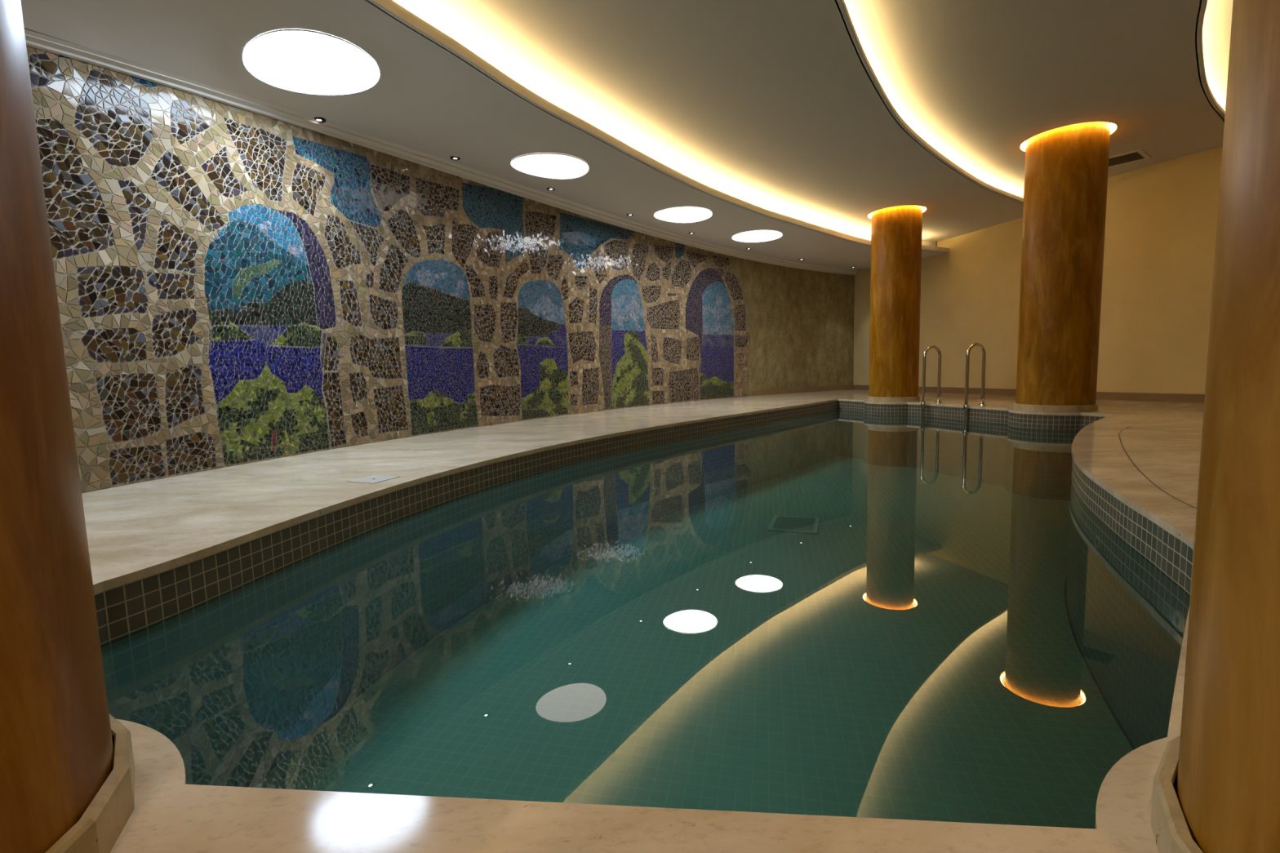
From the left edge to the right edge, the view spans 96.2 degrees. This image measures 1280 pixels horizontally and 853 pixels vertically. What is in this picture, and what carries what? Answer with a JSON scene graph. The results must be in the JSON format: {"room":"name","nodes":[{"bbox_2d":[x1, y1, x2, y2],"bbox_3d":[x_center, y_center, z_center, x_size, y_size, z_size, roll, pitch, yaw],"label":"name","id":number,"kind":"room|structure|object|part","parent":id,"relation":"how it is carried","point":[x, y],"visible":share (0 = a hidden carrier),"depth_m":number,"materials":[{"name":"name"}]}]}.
{"room":"indoor swimming pool","nodes":[
{"label":"indoor swimming pool","id":0,"kind":"room"},
{"bbox_2d":[24,27,854,493],"bbox_3d":[-0.818,-1.539,5.786,2.442,3.160,19.130,2,7,30],"label":"wall","id":1,"kind":"structure","parent":0,"point":[801,322],"depth_m":12.51,"materials":[{"name":"mosaic tile"},{"name":"stone"},{"name":"olive-brown plaster"}]},
{"bbox_2d":[26,45,751,493],"bbox_3d":[-1.104,-1.433,6.665,1.068,2.786,11.937,2,6,29],"label":"mural","id":2,"kind":"object","parent":1,"relation":"attached to","point":[235,286],"visible":0.99,"depth_m":4.62,"materials":[{"name":"tile"}]},
{"bbox_2d":[24,28,858,275],"bbox_3d":[-0.789,-2.525,5.655,2.567,0.586,19.130,2,7,30],"label":"trim","id":3,"kind":"structure","parent":1,"relation":"attached to","point":[34,39],"depth_m":4.98,"materials":[{"name":"grey paint"}]},
{"bbox_2d":[752,384,853,395],"bbox_3d":[3.642,-0.808,12.705,3.290,0.110,0.130,-5,7,-33],"label":"baseboard","id":4,"kind":"structure","parent":1,"relation":"attached to","point":[780,391],"depth_m":12.72,"materials":[{"name":"brown stone"}]},
{"bbox_2d":[20,0,947,268],"bbox_3d":[-0.041,-2.515,5.218,4.076,0.557,19.003,2,7,32],"label":"ceiling","id":5,"kind":"structure","parent":0,"point":[425,98],"depth_m":4.24,"materials":[{"name":"grey paint"}]},
{"bbox_2d":[242,28,379,94],"bbox_3d":[-2.115,-2.328,3.731,0.779,0.093,0.779,-1,6,0],"label":"skylight","id":6,"kind":"object","parent":5,"relation":"attached to","point":[296,60],"visible":1,"depth_m":3.67,"materials":[{"name":"white"}]},
{"bbox_2d":[313,116,325,122],"bbox_3d":[-2.529,-2.416,4.523,0.100,0.009,0.100,-1,6,0],"label":"recessed light","id":7,"kind":"object","parent":5,"relation":"in","point":[319,119],"visible":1,"depth_m":4.51,"materials":[{"name":"grey metal"}]},
{"bbox_2d":[449,155,460,159],"bbox_3d":[-1.824,-2.648,5.668,0.100,0.009,0.100,-1,6,0],"label":"recessed light","id":8,"kind":"object","parent":5,"relation":"in","point":[453,157],"visible":1,"depth_m":5.66,"materials":[{"name":"grey metal"}]},
{"bbox_2d":[510,152,589,179],"bbox_3d":[-0.904,-2.625,5.775,0.779,0.056,0.779,-1,6,0],"label":"skylight","id":9,"kind":"object","parent":5,"relation":"attached to","point":[545,165],"visible":1,"depth_m":5.73,"materials":[{"name":"white"}]},
{"bbox_2d":[368,0,950,252],"bbox_3d":[0.429,-2.650,4.495,2.580,0.262,16.826,2,7,32],"label":"trim","id":10,"kind":"structure","parent":5,"relation":"attached to","point":[391,7],"depth_m":4.94,"materials":[{"name":"grey paint"}]},
{"bbox_2d":[653,206,712,222],"bbox_3d":[0.577,-2.846,7.706,0.779,0.037,0.779,-1,6,0],"label":"skylight","id":11,"kind":"object","parent":5,"relation":"attached to","point":[684,214],"visible":1,"depth_m":7.67,"materials":[{"name":"white"}]},
{"bbox_2d":[732,230,782,242],"bbox_3d":[1.848,-3.006,9.073,0.779,0.022,0.779,-1,6,0],"label":"skylight","id":12,"kind":"object","parent":5,"relation":"attached to","point":[757,236],"visible":1,"depth_m":9.03,"materials":[{"name":"white"}]},
{"bbox_2d":[81,389,1204,852],"bbox_3d":[2.210,0.031,5.335,13.427,0.031,16.565,-1,6,0],"label":"floor","id":13,"kind":"structure","parent":0,"point":[1146,455],"depth_m":0.89,"materials":[{"name":"beige stone"}]},
{"bbox_2d":[0,0,134,852],"bbox_3d":[-1.074,-0.928,0.458,0.764,3.010,0.756,-1,6,0],"label":"column","id":14,"kind":"structure","parent":13,"relation":"on","point":[67,766],"depth_m":0.68,"materials":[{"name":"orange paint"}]},
{"bbox_2d":[346,475,399,484],"bbox_3d":[-1.553,0.308,3.353,0.200,0.005,0.200,1,6,20],"label":"cover plate","id":15,"kind":"object","parent":13,"relation":"on","point":[374,479],"visible":1,"depth_m":3.34,"materials":[{"name":"white plastic"}]},
{"bbox_2d":[94,400,1193,644],"bbox_3d":[1.721,0.579,4.962,3.848,0.960,10.322,3,7,37],"label":"tiles","id":16,"kind":"object","parent":13,"relation":"in","point":[125,609],"visible":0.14,"depth_m":2.72,"materials":[{"name":"grey tile"}]},
{"bbox_2d":[100,409,1190,829],"bbox_3d":[1.674,0.215,5.393,6.675,0.001,9.337,-1,6,0],"label":"pool water","id":17,"kind":"object","parent":16,"relation":"in","point":[837,612],"visible":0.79,"depth_m":1.67,"materials":[{"name":"teal liquid"}]},
{"bbox_2d":[867,204,922,402],"bbox_3d":[4.002,-1.908,9.016,0.764,3.010,0.764,-3,6,-15],"label":"column","id":18,"kind":"structure","parent":13,"relation":"on","point":[895,231],"depth_m":8.74,"materials":[{"name":"orange paint"}]},
{"bbox_2d":[866,207,887,218],"bbox_3d":[3.611,-3.331,8.863,0.141,0.079,0.604,-1,6,0],"label":"lamp","id":19,"kind":"object","parent":18,"relation":"attached to","point":[869,215],"depth_m":9.10,"materials":[{"name":"grey paint"}]},
{"bbox_2d":[920,342,986,420],"bbox_3d":[4.408,-0.346,8.107,0.384,1.622,0.832,-3,6,-19],"label":"pool ladder","id":20,"kind":"object","parent":13,"relation":"on","point":[966,406],"visible":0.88,"depth_m":7.78,"materials":[{"name":"silver metal"}]},
{"bbox_3d":[4.285,-0.377,8.447,0.333,1.621,0.043,-3,6,-19],"label":"handrail","id":21,"kind":"part","parent":20,"relation":"part of","materials":[{"name":"silver metal"}]},
{"bbox_3d":[4.522,-0.315,7.761,0.333,1.621,0.043,-3,6,-19],"label":"handrail","id":22,"kind":"part","parent":20,"relation":"part of","materials":[{"name":"silver metal"}]},
{"bbox_2d":[1013,121,1111,412],"bbox_3d":[4.879,-1.788,6.663,0.814,3.190,0.814,-4,6,-22],"label":"column","id":23,"kind":"structure","parent":13,"relation":"on","point":[1066,169],"depth_m":6.39,"materials":[{"name":"orange paint"}]},
{"bbox_2d":[1018,120,1118,151],"bbox_3d":[4.840,-3.310,6.512,0.904,0.079,0.904,-1,6,0],"label":"lamp","id":24,"kind":"object","parent":23,"relation":"attached to","point":[1113,126],"visible":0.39,"depth_m":6.38,"materials":[{"name":"yellow"}]},
{"bbox_2d":[1151,0,1279,852],"bbox_3d":[0.903,-1.056,0.330,0.764,3.190,0.756,-2,6,-7],"label":"column","id":25,"kind":"structure","parent":13,"relation":"on","point":[1224,759],"depth_m":0.57,"materials":[{"name":"orange paint"}]},
{"bbox_2d":[392,0,1023,241],"bbox_3d":[1.606,-2.754,3.935,9.451,0.001,14.330,-1,6,0],"label":"ceiling","id":26,"kind":"structure","parent":0,"point":[773,104],"depth_m":4.85,"materials":[{"name":"grey paint"}]},
{"bbox_2d":[921,205,927,213],"bbox_3d":[4.286,-3.333,8.709,0.200,0.079,0.375,-1,6,0],"label":"lamp","id":27,"kind":"object","parent":26,"relation":"attached to","point":[924,210],"depth_m":8.81,"materials":[{"name":"grey paint"}]},
{"bbox_2d":[835,0,1023,204],"bbox_3d":[2.028,-2.804,3.408,2.236,0.182,14.192,2,6,28],"label":"trim","id":28,"kind":"structure","parent":26,"relation":"attached to","point":[844,12],"depth_m":5.41,"materials":[{"name":"grey paint"}]},
{"bbox_2d":[844,0,1224,198],"bbox_3d":[3.202,-2.883,2.992,7.650,0.001,12.470,-1,6,0],"label":"ceiling","id":29,"kind":"structure","parent":0,"point":[975,80],"depth_m":5.02,"materials":[{"name":"grey paint"}]},
{"bbox_2d":[1108,148,1151,168],"bbox_3d":[6.015,-3.381,7.337,0.490,0.014,0.700,-6,7,-37],"label":"ceiling vent","id":30,"kind":"object","parent":29,"relation":"in","point":[1140,154],"visible":0.52,"depth_m":7.20,"materials":[{"name":"beige metal"}]},
{"bbox_2d":[1195,0,1225,121],"bbox_3d":[3.292,-2.903,2.252,2.036,0.182,11.792,2,7,30],"label":"trim","id":31,"kind":"structure","parent":29,"relation":"attached to","point":[1211,100],"depth_m":4.92,"materials":[{"name":"grey paint"}]},
{"bbox_2d":[853,146,1222,394],"bbox_3d":[6.196,-2.302,9.632,0.348,3.560,7.929,-4,6,-20],"label":"wall","id":32,"kind":"structure","parent":0,"point":[1160,233],"depth_m":7.91,"materials":[{"name":"beige paint"}]},
{"bbox_2d":[853,384,1204,403],"bbox_3d":[6.234,-0.586,9.799,0.362,0.110,7.933,-4,6,-20],"label":"baseboard","id":33,"kind":"structure","parent":32,"relation":"attached to","point":[1171,397],"depth_m":8.06,"materials":[{"name":"brown stone"}]},
{"bbox_2d":[1202,0,1233,111],"bbox_3d":[4.936,-2.997,1.873,7.822,0.001,10.259,-1,6,0],"label":"ceiling","id":34,"kind":"structure","parent":0,"point":[1217,21],"depth_m":4.97,"materials":[{"name":"grey paint"}]}
]}

